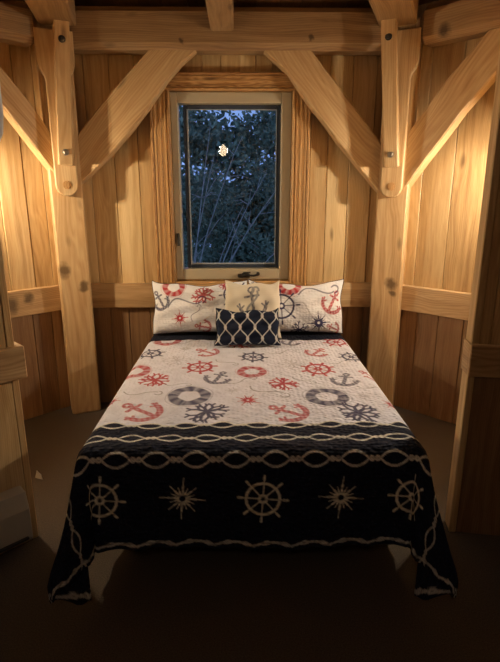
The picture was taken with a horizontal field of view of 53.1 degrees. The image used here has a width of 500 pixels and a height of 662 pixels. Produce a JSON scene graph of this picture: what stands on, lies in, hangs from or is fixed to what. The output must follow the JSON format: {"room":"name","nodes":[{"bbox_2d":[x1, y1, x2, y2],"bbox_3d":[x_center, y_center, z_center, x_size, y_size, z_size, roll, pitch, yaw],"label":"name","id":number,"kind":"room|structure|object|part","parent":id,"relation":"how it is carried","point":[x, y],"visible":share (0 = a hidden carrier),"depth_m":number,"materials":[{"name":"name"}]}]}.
{"room":"bedroom","nodes":[
{"label":"bedroom","id":0,"kind":"room"},
{"bbox_2d":[0,236,38,553],"bbox_3d":[-1.814,-0.223,1.643,0.100,3.060,1.880,14,21,43],"label":"wall","id":1,"kind":"structure","parent":0,"point":[14,458],"depth_m":2.44,"materials":[{"name":"brown wood"}]},
{"bbox_2d":[0,87,2,140],"bbox_3d":[-1.320,-0.827,1.754,0.236,0.290,0.788,14,21,43],"label":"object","id":2,"kind":"structure","parent":1,"relation":"attached to","point":[1,106],"depth_m":1.96,"materials":[{"name":"wood"}]},
{"bbox_2d":[0,342,27,383],"bbox_3d":[-1.791,0.312,1.784,0.136,0.160,1.911,14,21,43],"label":"trim","id":3,"kind":"structure","parent":1,"relation":"attached to","point":[13,367],"depth_m":2.35,"materials":[{"name":"brown wood"}]},
{"bbox_2d":[0,486,32,553],"bbox_3d":[-1.526,1.026,2.135,0.098,0.278,1.146,14,21,43],"label":"baseboard heater","id":4,"kind":"object","parent":1,"relation":"attached to","point":[15,518],"visible":1,"depth_m":2.46,"materials":[{"name":"beige metal"}]},
{"bbox_2d":[0,0,70,419],"bbox_3d":[-1.986,-0.721,3.502,0.049,3.060,1.442,14,20,42],"label":"wall","id":5,"kind":"structure","parent":0,"point":[26,225],"depth_m":3.81,"materials":[{"name":"brown wood"}]},
{"bbox_2d":[8,285,60,317],"bbox_3d":[-1.981,-0.152,3.598,0.045,0.202,1.315,14,20,42],"label":"trim","id":6,"kind":"structure","parent":5,"relation":"attached to","point":[38,300],"depth_m":3.88,"materials":[{"name":"brown wood"}]},
{"bbox_2d":[73,54,382,401],"bbox_3d":[-0.172,-0.863,4.031,2.600,3.060,0.049,0,15,-1],"label":"wall","id":7,"kind":"structure","parent":0,"point":[118,198],"depth_m":3.98,"materials":[{"name":"brown wood"}]},
{"bbox_2d":[91,283,154,307],"bbox_3d":[-1.034,-0.293,4.125,0.545,0.202,0.045,0,15,-1],"label":"trim","id":8,"kind":"structure","parent":7,"relation":"attached to","point":[104,295],"depth_m":4.10,"materials":[{"name":"brown wood"}]},
{"bbox_2d":[149,72,310,285],"bbox_3d":[-0.149,-1.128,3.943,1.210,1.638,0.194,0,15,-1],"label":"window","id":9,"kind":"structure","parent":7,"relation":"in","point":[273,91],"depth_m":3.87,"materials":[{"name":"brown wood"}]},
{"bbox_3d":[-0.573,-0.727,3.990,0.020,0.100,0.052,0,15,-1],"label":"lock lever","id":10,"kind":"part","parent":9,"relation":"part of","materials":[{"name":"grey metal"}]},
{"bbox_3d":[-0.143,-1.121,3.981,0.914,1.411,0.125,0,15,-1],"label":"frame","id":11,"kind":"part","parent":9,"relation":"part of","materials":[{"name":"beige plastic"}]},
{"bbox_3d":[-0.139,-1.133,4.012,0.751,1.249,0.040,0,15,-1],"label":"sash","id":12,"kind":"part","parent":9,"relation":"part of","materials":[{"name":"grey"}]},
{"bbox_3d":[-0.011,-0.459,4.068,0.185,0.051,0.061,2,15,7],"label":"crank handle","id":13,"kind":"part","parent":9,"relation":"part of","materials":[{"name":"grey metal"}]},
{"bbox_2d":[306,282,370,306],"bbox_3d":[0.731,-0.301,4.154,0.535,0.202,0.045,0,15,-1],"label":"trim","id":14,"kind":"structure","parent":7,"relation":"attached to","point":[353,294],"depth_m":4.14,"materials":[{"name":"brown wood"}]},
{"bbox_2d":[21,0,437,7],"bbox_3d":[-0.023,-1.650,0.903,5.200,0.080,6.200,0,15,-1],"label":"ceiling","id":15,"kind":"structure","parent":0,"point":[143,3],"depth_m":3.53,"materials":[{"name":"brown wood"}]},
{"bbox_2d":[25,0,75,25],"bbox_3d":[-0.972,-1.745,1.780,0.250,0.190,3.400,-3,15,-11],"label":"joist","id":16,"kind":"object","parent":15,"relation":"attached to","point":[44,11],"visible":0.95,"depth_m":3.16,"materials":[{"name":"brown wood"}]},
{"bbox_2d":[205,0,233,30],"bbox_3d":[-0.162,-1.717,1.753,0.160,0.200,3.480,0,15,-1],"label":"joist","id":17,"kind":"object","parent":15,"relation":"attached to","point":[220,12],"visible":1,"depth_m":3.15,"materials":[{"name":"brown wood"}]},
{"bbox_2d":[368,0,418,26],"bbox_3d":[0.397,-1.771,1.876,0.250,0.190,3.400,6,16,21],"label":"joist","id":18,"kind":"object","parent":15,"relation":"attached to","point":[405,12],"visible":0.95,"depth_m":3.15,"materials":[{"name":"brown wood"}]},
{"bbox_2d":[0,402,499,661],"bbox_3d":[-0.023,1.393,1.719,5.200,0.100,6.200,0,15,-1],"label":"floor","id":19,"kind":"structure","parent":0,"point":[343,603],"depth_m":2.24,"materials":[{"name":"brown carpet"}]},
{"bbox_2d":[35,471,42,479],"bbox_3d":[-1.341,0.913,3.200,0.058,0.051,0.038,5,16,18],"label":"paper scrap","id":20,"kind":"object","parent":19,"relation":"on","point":[38,475],"visible":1,"depth_m":3.19,"materials":[{"name":"beige paper"}]},
{"bbox_2d":[33,20,100,413],"bbox_3d":[-1.369,-0.740,3.825,0.252,2.930,0.403,-6,16,-21],"label":"timber post","id":21,"kind":"object","parent":19,"relation":"on","point":[54,48],"visible":0.98,"depth_m":3.75,"materials":[{"name":"brown wood"}]},
{"bbox_2d":[0,0,36,47],"bbox_3d":[-1.920,-1.962,2.996,0.180,0.240,1.244,14,20,42],"label":"header beam","id":22,"kind":"structure","parent":21,"relation":"attached to","point":[17,21],"depth_m":3.28,"materials":[{"name":"brown wood"}]},
{"bbox_2d":[0,67,53,172],"bbox_3d":[-1.705,-1.490,3.322,0.100,0.860,0.740,14,20,42],"label":"knee brace","id":23,"kind":"object","parent":21,"relation":"attached to","point":[17,109],"visible":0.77,"depth_m":3.44,"materials":[{"name":"brown wood"}]},
{"bbox_3d":[-1.347,-1.524,3.555,0.250,1.095,0.060,-6,16,-23],"label":"pendant plate","id":24,"kind":"part","parent":21,"relation":"part of","materials":[{"name":"brown wood"}]},
{"bbox_2d":[78,50,196,183],"bbox_3d":[-0.844,-1.542,3.687,0.950,0.950,0.100,0,15,-1],"label":"knee brace","id":25,"kind":"object","parent":21,"relation":"attached to","point":[115,120],"visible":0.87,"depth_m":3.62,"materials":[{"name":"brown wood"}]},
{"bbox_2d":[69,6,380,55],"bbox_3d":[-0.144,-2.127,3.554,2.320,0.270,0.200,0,15,-1],"label":"header beam","id":26,"kind":"structure","parent":21,"relation":"attached to","point":[113,30],"depth_m":3.46,"materials":[{"name":"brown wood"}]},
{"bbox_2d":[188,544,391,546],"bbox_3d":[-0.004,0.584,3.245,1.500,0.672,2.035,0,15,-1],"label":"bed","id":27,"kind":"object","parent":19,"relation":"on","point":[348,544],"visible":0.02,"depth_m":2.36,"materials":[{"name":"black fabric"}]},
{"bbox_2d":[47,332,457,604],"bbox_3d":[-0.002,0.588,3.085,1.686,0.643,2.247,0,15,-1],"label":"quilt","id":28,"kind":"object","parent":27,"relation":"on","point":[293,445],"visible":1,"depth_m":2.21,"materials":[{"name":"fabric"}]},
{"bbox_2d":[152,280,247,334],"bbox_3d":[-0.392,-0.190,3.942,0.754,0.408,0.234,-1,15,-5],"label":"pillow","id":29,"kind":"object","parent":28,"relation":"on","point":[179,308],"visible":0.78,"depth_m":3.87,"materials":[{"name":"fabric"}]},
{"bbox_2d":[214,308,280,345],"bbox_3d":[-0.021,-0.031,3.625,0.480,0.263,0.169,-1,15,-4],"label":"pillow","id":30,"kind":"object","parent":28,"relation":"on","point":[250,327],"visible":1,"depth_m":3.58,"materials":[{"name":"fabric"}]},
{"bbox_2d":[225,280,280,337],"bbox_3d":[0.019,-0.168,3.807,0.436,0.430,0.202,-1,15,-2],"label":"pillow","id":31,"kind":"object","parent":28,"relation":"on","point":[254,296],"visible":0.49,"depth_m":3.76,"materials":[{"name":"fabric"}]},
{"bbox_2d":[248,279,343,333],"bbox_3d":[0.362,-0.197,3.951,0.758,0.416,0.234,1,15,3],"label":"pillow","id":32,"kind":"object","parent":28,"relation":"on","point":[314,308],"visible":0.67,"depth_m":3.89,"materials":[{"name":"fabric"}]},
{"bbox_2d":[366,17,422,404],"bbox_3d":[1.064,-0.743,3.835,0.251,2.930,0.474,7,16,23],"label":"timber post","id":33,"kind":"object","parent":19,"relation":"on","point":[401,46],"visible":0.91,"depth_m":3.76,"materials":[{"name":"brown wood"}]},
{"bbox_2d":[264,51,380,192],"bbox_3d":[0.558,-1.510,3.721,0.945,1.030,0.100,0,15,-1],"label":"knee brace","id":34,"kind":"object","parent":33,"relation":"attached to","point":[315,86],"visible":0.88,"depth_m":3.65,"materials":[{"name":"brown wood"}]},
{"bbox_3d":[1.054,-1.536,3.599,0.250,1.115,0.060,6,16,22],"label":"pendant plate","id":35,"kind":"part","parent":33,"relation":"part of","materials":[{"name":"brown wood"}]},
{"bbox_2d":[404,28,499,187],"bbox_3d":[1.465,-1.456,3.366,0.800,0.970,0.100,14,20,42],"label":"knee brace","id":36,"kind":"object","parent":33,"relation":"attached to","point":[477,72],"visible":0.98,"depth_m":3.38,"materials":[{"name":"brown wood"}]},
{"bbox_2d":[394,0,495,423],"bbox_3d":[1.661,-0.738,3.564,1.442,3.060,0.049,14,20,42],"label":"wall","id":37,"kind":"structure","parent":0,"point":[446,198],"depth_m":3.77,"materials":[{"name":"brown wood"}]},
{"bbox_2d":[401,284,470,320],"bbox_3d":[1.657,-0.169,3.659,1.315,0.202,0.045,14,20,42],"label":"trim","id":38,"kind":"structure","parent":37,"relation":"attached to","point":[432,301],"depth_m":3.84,"materials":[{"name":"brown wood"}]},
{"bbox_2d":[420,0,499,47],"bbox_3d":[1.627,-1.994,3.075,1.167,0.240,0.180,14,20,42],"label":"header beam","id":39,"kind":"structure","parent":37,"relation":"attached to","point":[446,22],"depth_m":3.24,"materials":[{"name":"brown wood"}]},
{"bbox_2d":[445,50,499,535],"bbox_3d":[1.673,-0.387,2.256,1.206,3.060,0.100,2,15,8],"label":"wall","id":40,"kind":"structure","parent":0,"point":[473,500],"depth_m":2.49,"materials":[{"name":"brown wood"}]},
{"bbox_2d":[461,338,499,377],"bbox_3d":[1.667,0.152,2.382,1.215,0.160,0.136,2,15,8],"label":"trim","id":41,"kind":"structure","parent":40,"relation":"attached to","point":[478,360],"depth_m":2.40,"materials":[{"name":"brown wood"}]},
{"label":"outside","id":42,"kind":"structure","parent":0,"visible":0},
{"bbox_2d":[184,248,217,266],"bbox_3d":[-0.302,-1.589,17.482,28.000,0.100,25.400,0,15,-1],"label":"ground","id":43,"kind":"structure","parent":42,"point":[204,248],"depth_m":25.59,"materials":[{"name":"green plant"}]},
{"bbox_2d":[180,137,254,266],"bbox_3d":[-1.457,-2.186,8.853,2.943,5.561,3.064,10,18,33],"label":"tree","id":44,"kind":"object","parent":43,"relation":"on","point":[204,225],"visible":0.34,"depth_m":8.74,"materials":[{"name":"green plant"}]},
{"bbox_2d":[179,106,275,262],"bbox_3d":[-0.235,-3.515,13.116,5.514,5.927,5.431,-4,15,-14],"label":"tree","id":45,"kind":"object","parent":43,"relation":"on","point":[199,135],"visible":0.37,"depth_m":12.24,"materials":[{"name":"green plant"}]},
{"bbox_2d":[185,123,274,262],"bbox_3d":[-0.138,-0.407,5.748,1.483,3.717,0.382,-3,15,-10],"label":"bare shrub","id":46,"kind":"object","parent":43,"relation":"on","point":[205,196],"visible":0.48,"depth_m":5.47,"materials":[{"name":"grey plant"}]},
{"bbox_3d":[-0.570,-0.406,5.740,0.477,3.715,0.214,-6,16,-20],"label":"stem","id":47,"kind":"part","parent":46,"relation":"part of","materials":[{"name":"grey plant"}]},
{"bbox_3d":[-0.561,-0.217,5.690,0.565,3.345,0.131,-1,15,-4],"label":"stem","id":48,"kind":"part","parent":46,"relation":"part of","materials":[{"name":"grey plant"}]},
{"bbox_3d":[-0.419,-0.297,5.611,0.882,3.539,0.162,0,15,-1],"label":"stem","id":49,"kind":"part","parent":46,"relation":"part of","materials":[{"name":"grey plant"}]},
{"bbox_3d":[-0.412,0.017,5.792,0.759,2.862,0.101,-3,15,-11],"label":"stem","id":50,"kind":"part","parent":46,"relation":"part of","materials":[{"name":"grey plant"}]},
{"bbox_3d":[-0.265,-0.184,5.838,0.916,3.201,0.419,0,15,-1],"label":"stem","id":51,"kind":"part","parent":46,"relation":"part of","materials":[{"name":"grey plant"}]},
{"bbox_3d":[-0.204,0.002,5.766,1.235,2.895,0.178,0,15,-1],"label":"stem","id":52,"kind":"part","parent":46,"relation":"part of","materials":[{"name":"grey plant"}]},
{"bbox_3d":[-0.109,-0.133,5.741,1.384,3.154,0.194,0,15,-1],"label":"stem","id":53,"kind":"part","parent":46,"relation":"part of","materials":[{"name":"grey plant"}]},
{"bbox_2d":[208,110,275,261],"bbox_3d":[0.856,-1.999,8.701,3.543,5.243,2.668,-3,15,-12],"label":"tree","id":54,"kind":"object","parent":43,"relation":"on","point":[271,170],"visible":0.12,"depth_m":8.28,"materials":[{"name":"green plant"}]}
]}

